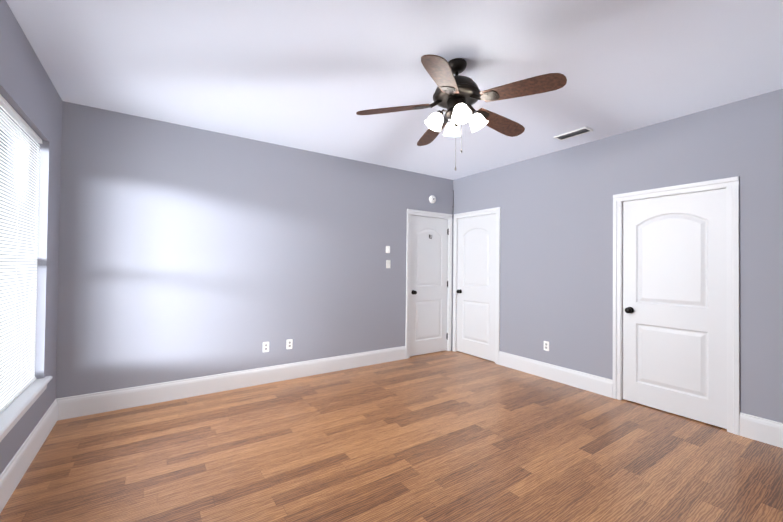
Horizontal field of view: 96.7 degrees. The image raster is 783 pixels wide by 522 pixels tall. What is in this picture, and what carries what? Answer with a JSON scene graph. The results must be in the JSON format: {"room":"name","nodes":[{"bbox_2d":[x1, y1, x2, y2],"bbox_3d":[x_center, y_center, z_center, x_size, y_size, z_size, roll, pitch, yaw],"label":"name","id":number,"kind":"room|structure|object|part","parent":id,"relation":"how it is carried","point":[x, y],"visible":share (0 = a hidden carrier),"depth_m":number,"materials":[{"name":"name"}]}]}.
{"room":"empty bedroom","nodes":[
{"label":"empty bedroom","id":0,"kind":"room"},
{"bbox_2d":[0,0,61,474],"bbox_3d":[-1.549,-0.025,0.879,0.220,2.740,4.950,1,-1,-34],"label":"wall","id":1,"kind":"structure","parent":0,"point":[30,94],"depth_m":2.62,"materials":[{"name":"grey paint"}]},
{"bbox_2d":[0,111,29,213],"bbox_3d":[-2.434,-0.018,2.133,0.082,1.800,1.060,1,-1,-34],"label":"window","id":2,"kind":"structure","parent":1,"relation":"in","point":[17,148],"depth_m":2.53,"materials":[{"name":"white plastic"}]},
{"bbox_2d":[0,94,41,413],"bbox_3d":[-2.359,-0.017,2.185,0.041,1.794,1.048,1,-1,-34],"label":"window blinds","id":3,"kind":"object","parent":1,"relation":"attached to","point":[18,258],"visible":1,"depth_m":2.23,"materials":[{"name":"white plastic"}]},
{"bbox_2d":[0,376,52,441],"bbox_3d":[-2.360,0.926,2.178,0.145,0.085,1.160,1,-1,-34],"label":"window sill","id":4,"kind":"structure","parent":1,"relation":"attached to","point":[15,410],"depth_m":2.16,"materials":[{"name":"white wood"}]},
{"bbox_2d":[0,399,57,512],"bbox_3d":[-1.500,1.255,0.980,0.016,0.184,4.795,1,-1,-34],"label":"baseboard","id":5,"kind":"structure","parent":1,"relation":"attached to","point":[14,471],"depth_m":2.23,"materials":[{"name":"white wood"}]},
{"bbox_2d":[56,101,452,398],"bbox_3d":[-1.010,0.026,4.328,5.000,2.740,0.140,1,-1,-34],"label":"wall","id":6,"kind":"structure","parent":0,"point":[186,252],"depth_m":3.66,"materials":[{"name":"grey paint"}]},
{"bbox_2d":[56,346,405,420],"bbox_3d":[-1.329,1.297,4.008,3.714,0.184,0.016,1,-1,-34],"label":"baseboard","id":7,"kind":"structure","parent":6,"relation":"attached to","point":[92,403],"depth_m":3.62,"materials":[{"name":"white wood"}]},
{"bbox_2d":[263,342,268,351],"bbox_3d":[-1.425,0.977,3.950,0.072,0.116,0.007,1,-1,-34],"label":"electrical outlet","id":8,"kind":"object","parent":6,"relation":"attached to","point":[265,346],"visible":1,"depth_m":3.95,"materials":[{"name":"white plastic"}]},
{"bbox_2d":[286,339,292,348],"bbox_3d":[-1.201,0.981,4.102,0.072,0.116,0.007,1,-1,-34],"label":"electrical outlet","id":9,"kind":"object","parent":6,"relation":"attached to","point":[289,342],"visible":1,"depth_m":4.10,"materials":[{"name":"white plastic"}]},
{"bbox_2d":[386,260,390,267],"bbox_3d":[-0.043,0.044,4.898,0.072,0.116,0.008,1,-1,-34],"label":"light switch","id":10,"kind":"object","parent":6,"relation":"attached to","point":[388,263],"visible":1,"depth_m":4.89,"materials":[{"name":"white plastic"}]},
{"bbox_2d":[405,209,451,358],"bbox_3d":[0.558,0.336,5.366,0.902,2.181,0.186,1,-1,-34],"label":"closet door","id":11,"kind":"structure","parent":6,"relation":"in","point":[428,280],"depth_m":5.34,"materials":[{"name":"white wood"}]},
{"bbox_2d":[429,195,435,202],"bbox_3d":[0.637,-0.949,5.349,0.124,0.124,0.039,1,-1,-34],"label":"smoke detector","id":12,"kind":"object","parent":6,"relation":"attached to","point":[432,198],"visible":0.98,"depth_m":5.33,"materials":[{"name":"white plastic"}]},
{"bbox_2d":[0,350,782,521],"bbox_3d":[0.370,1.444,2.265,5.000,0.120,5.090,1,-1,-34],"label":"floor","id":13,"kind":"structure","parent":0,"point":[448,436],"depth_m":2.44,"materials":[{"name":"brown wood"}]},
{"bbox_2d":[6,0,782,179],"bbox_3d":[0.400,-1.416,2.302,5.000,0.120,5.090,1,-1,-34],"label":"ceiling","id":14,"kind":"structure","parent":0,"point":[313,75],"depth_m":2.39,"materials":[{"name":"white paint"}]},
{"bbox_2d":[356,54,566,170],"bbox_3d":[0.491,-0.981,2.410,1.274,0.746,1.320,1,-1,-34],"label":"ceiling fan","id":15,"kind":"object","parent":14,"relation":"hanging from","point":[456,96],"visible":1,"depth_m":2.30,"materials":[{"name":"brown wood"}]},
{"bbox_3d":[0.444,-0.951,2.384,0.386,0.119,0.386,1,-1,-34],"label":"lamp shade","id":16,"kind":"part","parent":15,"relation":"part of","materials":[{"name":"white glass"}]},
{"bbox_2d":[554,127,592,140],"bbox_3d":[1.880,-1.317,3.608,0.145,0.012,0.335,1,-1,-34],"label":"ceiling vent","id":17,"kind":"object","parent":14,"relation":"in","point":[574,133],"visible":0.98,"depth_m":3.59,"materials":[{"name":"white metal"}]},
{"bbox_2d":[452,89,782,422],"bbox_3d":[2.432,0.052,3.595,0.140,2.740,4.950,1,-1,-34],"label":"wall","id":18,"kind":"structure","parent":0,"point":[556,255],"depth_m":3.70,"materials":[{"name":"grey paint"}]},
{"bbox_2d":[453,207,500,364],"bbox_3d":[1.288,0.341,5.219,0.186,2.181,0.902,1,-1,-34],"label":"closet door","id":19,"kind":"structure","parent":18,"relation":"in","point":[476,283],"depth_m":5.19,"materials":[{"name":"white wood"}]},
{"bbox_2d":[544,341,548,350],"bbox_3d":[1.885,1.035,4.239,0.007,0.116,0.072,1,-1,-34],"label":"electrical outlet","id":20,"kind":"object","parent":18,"relation":"attached to","point":[546,345],"visible":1,"depth_m":4.23,"materials":[{"name":"white plastic"}]},
{"bbox_2d":[499,351,612,397],"bbox_3d":[1.893,1.333,4.209,0.016,0.184,1.439,1,-1,-34],"label":"baseboard","id":21,"kind":"structure","parent":18,"relation":"attached to","point":[589,382],"depth_m":4.08,"materials":[{"name":"white wood"}]},
{"bbox_2d":[613,176,739,434],"bbox_3d":[2.620,0.364,3.266,0.186,2.113,0.948,1,-1,-34],"label":"entry door","id":22,"kind":"structure","parent":18,"relation":"in","point":[676,320],"depth_m":3.19,"materials":[{"name":"white wood"}]},
{"bbox_2d":[739,412,782,447],"bbox_3d":[3.252,1.321,2.219,0.016,0.184,1.485,1,-1,-34],"label":"baseboard","id":23,"kind":"structure","parent":18,"relation":"attached to","point":[764,430],"depth_m":2.73,"materials":[{"name":"white wood"}]}
]}

